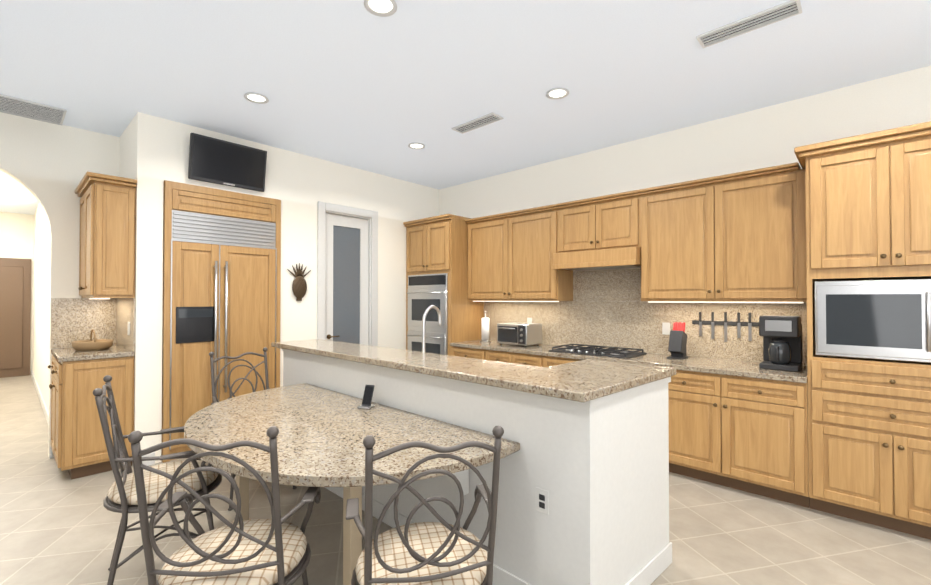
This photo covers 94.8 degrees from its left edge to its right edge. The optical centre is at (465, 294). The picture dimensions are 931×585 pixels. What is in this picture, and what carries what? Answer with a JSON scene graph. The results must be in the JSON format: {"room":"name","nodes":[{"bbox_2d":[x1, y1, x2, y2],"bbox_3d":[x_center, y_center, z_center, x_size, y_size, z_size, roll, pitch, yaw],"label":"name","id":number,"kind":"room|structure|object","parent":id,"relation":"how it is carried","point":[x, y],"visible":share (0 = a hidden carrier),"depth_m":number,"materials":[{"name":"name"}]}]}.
{"room":"kitchen","nodes":[
{"label":"kitchen","id":0,"kind":"room"},
{"bbox_2d":[0,375,930,584],"bbox_3d":[-2.921,1.505,3.170,15.000,0.060,8.220,-1,-1,43],"label":"floor","id":1,"kind":"structure","parent":0,"point":[58,526],"depth_m":2.63,"materials":[{"name":"tile"}]},
{"bbox_2d":[48,356,133,479],"bbox_3d":[-3.309,1.007,3.760,0.828,0.948,0.505,-1,-1,43],"label":"base cabinet","id":2,"kind":"object","parent":1,"relation":"on","point":[78,446],"visible":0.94,"depth_m":3.46,"materials":[{"name":"brown wood"}]},
{"bbox_2d":[51,298,135,361],"bbox_3d":[-3.296,0.282,3.778,0.838,0.498,0.476,-1,-1,43],"label":"countertop","id":3,"kind":"structure","parent":2,"relation":"on","point":[75,319],"depth_m":3.98,"materials":[{"name":"stone"}]},
{"bbox_2d":[72,329,112,350],"bbox_3d":[-3.304,0.400,3.798,0.280,0.182,0.276,-1,-1,43],"label":"basket","id":4,"kind":"object","parent":3,"relation":"on","point":[95,344],"visible":1,"depth_m":3.72,"materials":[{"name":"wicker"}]},
{"bbox_2d":[93,375,221,584],"bbox_3d":[-1.574,0.947,2.235,0.531,1.039,0.544,0,-1,-35],"label":"chair","id":5,"kind":"object","parent":1,"relation":"on","point":[121,496],"visible":0.79,"depth_m":2.11,"materials":[{"name":"metal"}]},
{"bbox_2d":[161,180,280,462],"bbox_3d":[-2.551,0.241,4.383,0.786,2.494,1.028,-1,-1,43],"label":"fridge","id":6,"kind":"object","parent":1,"relation":"on","point":[221,270],"visible":0.83,"depth_m":4.07,"materials":[{"name":"brown wood"}]},
{"bbox_2d":[128,426,320,584],"bbox_3d":[-0.839,0.939,1.570,0.544,1.039,0.531,0,-1,-7],"label":"chair","id":7,"kind":"object","parent":1,"relation":"on","point":[275,550],"visible":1,"depth_m":1.41,"materials":[{"name":"metal"}]},
{"bbox_2d":[209,347,296,510],"bbox_3d":[-1.631,0.958,3.259,0.531,1.039,0.544,-1,-1,43],"label":"chair","id":8,"kind":"object","parent":1,"relation":"on","point":[214,384],"visible":0.29,"depth_m":3.36,"materials":[{"name":"metal"}]},
{"bbox_2d":[184,383,519,584],"bbox_3d":[-0.878,1.085,2.361,2.120,0.760,1.060,-1,-1,43],"label":"table","id":9,"kind":"object","parent":1,"relation":"on","point":[322,434],"visible":0.85,"depth_m":2.10,"materials":[{"name":"stone"}]},
{"bbox_2d":[357,385,374,408],"bbox_3d":[-0.620,0.641,2.684,0.080,0.133,0.092,0,-1,18],"label":"phone stand","id":10,"kind":"object","parent":9,"relation":"on","point":[367,396],"visible":1,"depth_m":2.69,"materials":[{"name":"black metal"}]},
{"bbox_2d":[346,426,503,584],"bbox_3d":[-0.150,0.939,1.546,0.544,1.039,0.531,0,-1,-14],"label":"chair","id":11,"kind":"object","parent":1,"relation":"on","point":[443,552],"visible":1,"depth_m":1.39,"materials":[{"name":"metal"}]},
{"bbox_2d":[403,214,483,354],"bbox_3d":[-0.308,0.264,5.718,0.866,2.480,0.702,-1,-1,43],"label":"tall cabinet","id":12,"kind":"object","parent":1,"relation":"on","point":[437,261],"visible":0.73,"depth_m":5.42,"materials":[{"name":"brown wood"}]},
{"bbox_2d":[451,346,490,359],"bbox_3d":[0.259,1.064,5.225,0.620,0.868,0.636,-1,-1,43],"label":"base cabinet","id":13,"kind":"object","parent":1,"relation":"on","point":[455,351],"depth_m":4.98,"materials":[{"name":"brown wood"}]},
{"bbox_2d":[282,349,671,584],"bbox_3d":[-0.250,0.963,3.067,3.005,1.020,0.824,-1,-1,43],"label":"kitchen island","id":14,"kind":"object","parent":1,"relation":"on","point":[583,493],"depth_m":2.07,"materials":[{"name":"white paint"}]},
{"bbox_2d":[271,339,675,404],"bbox_3d":[-0.271,0.433,3.058,3.050,0.040,0.930,-1,-1,43],"label":"island countertop","id":15,"kind":"structure","parent":14,"relation":"on","point":[587,381],"depth_m":2.27,"materials":[{"name":"beige stone"}]},
{"bbox_2d":[491,350,542,366],"bbox_3d":[0.685,1.059,4.829,0.833,0.868,0.636,-1,-1,43],"label":"base cabinet","id":16,"kind":"object","parent":1,"relation":"on","point":[509,357],"depth_m":4.53,"materials":[{"name":"brown wood"}]},
{"bbox_2d":[543,356,579,366],"bbox_3d":[1.304,1.053,4.253,1.006,0.868,0.636,-1,-1,43],"label":"base cabinet","id":17,"kind":"object","parent":1,"relation":"on","point":[548,361],"depth_m":4.23,"materials":[{"name":"brown wood"}]},
{"bbox_2d":[668,370,809,507],"bbox_3d":[2.125,1.044,3.490,1.085,0.868,0.636,-1,-1,43],"label":"base cabinet","id":18,"kind":"object","parent":1,"relation":"on","point":[748,434],"depth_m":3.15,"materials":[{"name":"brown wood"}]},
{"bbox_2d":[450,268,807,382],"bbox_3d":[1.274,0.178,4.285,3.401,0.878,0.647,-1,-1,43],"label":"countertop","id":19,"kind":"structure","parent":18,"relation":"on","point":[609,308],"depth_m":4.26,"materials":[{"name":"granite"}]},
{"bbox_2d":[480,311,490,341],"bbox_3d":[0.248,0.396,5.342,0.140,0.385,0.138,-1,-1,43],"label":"paper towel","id":20,"kind":"object","parent":19,"relation":"on","point":[485,329],"visible":1,"depth_m":5.30,"materials":[{"name":"white paper"}]},
{"bbox_2d":[497,322,541,346],"bbox_3d":[0.611,0.459,4.938,0.420,0.250,0.357,-1,-1,43],"label":"toaster oven","id":21,"kind":"object","parent":19,"relation":"on","point":[520,333],"visible":1,"depth_m":4.82,"materials":[{"name":"silver metal"}]},
{"bbox_2d":[549,344,646,358],"bbox_3d":[1.300,0.554,4.246,0.810,0.045,0.470,-1,-1,43],"label":"cooktop","id":22,"kind":"object","parent":19,"relation":"in","point":[608,351],"visible":1,"depth_m":4.15,"materials":[{"name":"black metal"}]},
{"bbox_2d":[667,322,687,359],"bbox_3d":[1.905,0.413,3.848,0.120,0.318,0.209,-1,-1,43],"label":"knife block","id":23,"kind":"object","parent":19,"relation":"on","point":[677,343],"visible":1,"depth_m":3.82,"materials":[{"name":"black plastic"}]},
{"bbox_2d":[692,312,758,341],"bbox_3d":[2.279,0.286,3.761,0.530,0.260,0.022,-1,-1,43],"label":"rail","id":24,"kind":"object","parent":19,"relation":"attached to","point":[725,323],"visible":0.96,"depth_m":3.75,"materials":[{"name":"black metal"}]},
{"bbox_2d":[759,315,802,371],"bbox_3d":[2.405,0.365,3.270,0.240,0.400,0.317,-1,-1,43],"label":"coffee maker","id":25,"kind":"object","parent":19,"relation":"on","point":[782,343],"visible":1,"depth_m":3.21,"materials":[{"name":"black plastic"}]},
{"bbox_2d":[794,121,930,539],"bbox_3d":[2.810,0.233,2.838,0.927,2.475,0.672,-1,-1,43],"label":"tall cabinet","id":26,"kind":"object","parent":1,"relation":"on","point":[868,206],"visible":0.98,"depth_m":2.69,"materials":[{"name":"brown wood"}]},
{"bbox_2d":[814,279,930,362],"bbox_3d":[2.742,0.164,2.765,0.735,0.508,0.479,-1,-1,43],"label":"microwave","id":27,"kind":"object","parent":26,"relation":"in","point":[880,319],"visible":1,"depth_m":2.67,"materials":[{"name":"silver metal"}]},
{"bbox_2d":[0,66,930,464],"bbox_3d":[-2.892,-0.051,3.160,14.920,3.050,8.220,-1,-1,43],"label":"wall","id":28,"kind":"structure","parent":0,"point":[46,164],"depth_m":4.04,"materials":[{"name":"paint"}]},
{"bbox_2d":[0,258,30,377],"bbox_3d":[-8.578,0.427,7.782,0.048,2.200,0.950,-1,-1,43],"label":"hall door","id":29,"kind":"structure","parent":28,"relation":"in","point":[15,304],"depth_m":7.96,"materials":[{"name":"brown wood"}]},
{"bbox_2d":[31,370,48,425],"bbox_3d":[-6.015,1.458,6.064,6.028,0.100,0.014,-1,-1,43],"label":"baseboard","id":30,"kind":"structure","parent":28,"relation":"attached to","point":[46,413],"depth_m":5.92,"materials":[{"name":"white paint"}]},
{"bbox_2d":[75,172,136,298],"bbox_3d":[-3.232,-0.467,3.828,0.872,1.022,0.326,-1,-1,43],"label":"upper cabinet","id":31,"kind":"object","parent":28,"relation":"attached to","point":[107,232],"visible":1,"depth_m":3.58,"materials":[{"name":"brown wood"}]},
{"bbox_2d":[188,133,266,191],"bbox_3d":[-2.290,-1.259,4.150,0.129,0.411,0.670,-1,-1,43],"label":"tv","id":32,"kind":"object","parent":28,"relation":"attached to","point":[217,161],"visible":0.98,"depth_m":4.10,"materials":[{"name":"black metal"}]},
{"bbox_2d":[288,263,310,300],"bbox_3d":[-1.820,-0.136,4.704,0.044,0.415,0.270,-1,-1,43],"label":"art","id":33,"kind":"object","parent":28,"relation":"attached to","point":[299,287],"visible":1,"depth_m":4.69,"materials":[{"name":"brown metal"}]},
{"bbox_2d":[317,201,377,345],"bbox_3d":[-1.455,0.220,5.215,0.162,2.555,0.820,-1,-1,43],"label":"door frame","id":34,"kind":"structure","parent":28,"relation":"attached to","point":[347,274],"depth_m":5.21,"materials":[{"name":"white paint"}]},
{"bbox_2d":[465,162,806,302],"bbox_3d":[1.344,-0.438,4.367,3.401,1.037,0.441,-1,-1,43],"label":"upper cabinet","id":35,"kind":"object","parent":28,"relation":"attached to","point":[738,237],"visible":1,"depth_m":3.78,"materials":[{"name":"brown wood"}]},
{"bbox_2d":[0,0,930,214],"bbox_3d":[-2.921,-1.615,3.205,15.000,0.080,8.220,-1,-1,43],"label":"ceiling","id":36,"kind":"structure","parent":0,"point":[354,84],"depth_m":2.98,"materials":[{"name":"paint"}]},
{"bbox_2d":[0,94,66,124],"bbox_3d":[-3.762,-1.564,3.564,0.440,0.012,0.620,-1,-1,43],"label":"ceiling vent","id":37,"kind":"object","parent":36,"relation":"in","point":[29,109],"visible":0.98,"depth_m":3.63,"materials":[{"name":"white metal"}]},
{"bbox_2d":[244,92,268,103],"bbox_3d":[-1.670,-1.567,3.420,0.180,0.009,0.180,-1,-1,43],"label":"recessed light","id":38,"kind":"object","parent":36,"relation":"in","point":[253,97],"visible":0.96,"depth_m":3.42,"materials":[{"name":"white paint"}]},
{"bbox_2d":[364,0,396,16],"bbox_3d":[-0.463,-1.579,2.338,0.180,0.009,0.180,-1,-1,43],"label":"recessed light","id":39,"kind":"object","parent":36,"relation":"in","point":[383,8],"visible":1,"depth_m":2.36,"materials":[{"name":"white paint"}]},
{"bbox_2d":[408,143,424,148],"bbox_3d":[-0.512,-1.555,4.487,0.180,0.009,0.180,-1,-1,43],"label":"recessed light","id":40,"kind":"object","parent":36,"relation":"in","point":[416,145],"visible":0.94,"depth_m":4.49,"materials":[{"name":"white paint"}]},
{"bbox_2d":[452,112,502,133],"bbox_3d":[0.102,-1.560,3.915,0.500,0.012,0.150,-1,-1,43],"label":"ceiling vent","id":41,"kind":"object","parent":36,"relation":"in","point":[482,121],"visible":1,"depth_m":3.90,"materials":[{"name":"white metal"}]},
{"bbox_2d":[546,88,568,98],"bbox_3d":[0.718,-1.568,3.343,0.180,0.009,0.180,-1,-1,43],"label":"recessed light","id":42,"kind":"object","parent":36,"relation":"in","point":[557,93],"visible":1,"depth_m":3.35,"materials":[{"name":"white paint"}]},
{"bbox_2d":[696,0,801,47],"bbox_3d":[1.646,-1.576,2.507,0.500,0.012,0.150,-1,-1,43],"label":"ceiling vent","id":43,"kind":"object","parent":36,"relation":"in","point":[777,13],"visible":0.98,"depth_m":2.49,"materials":[{"name":"white metal"}]}
]}

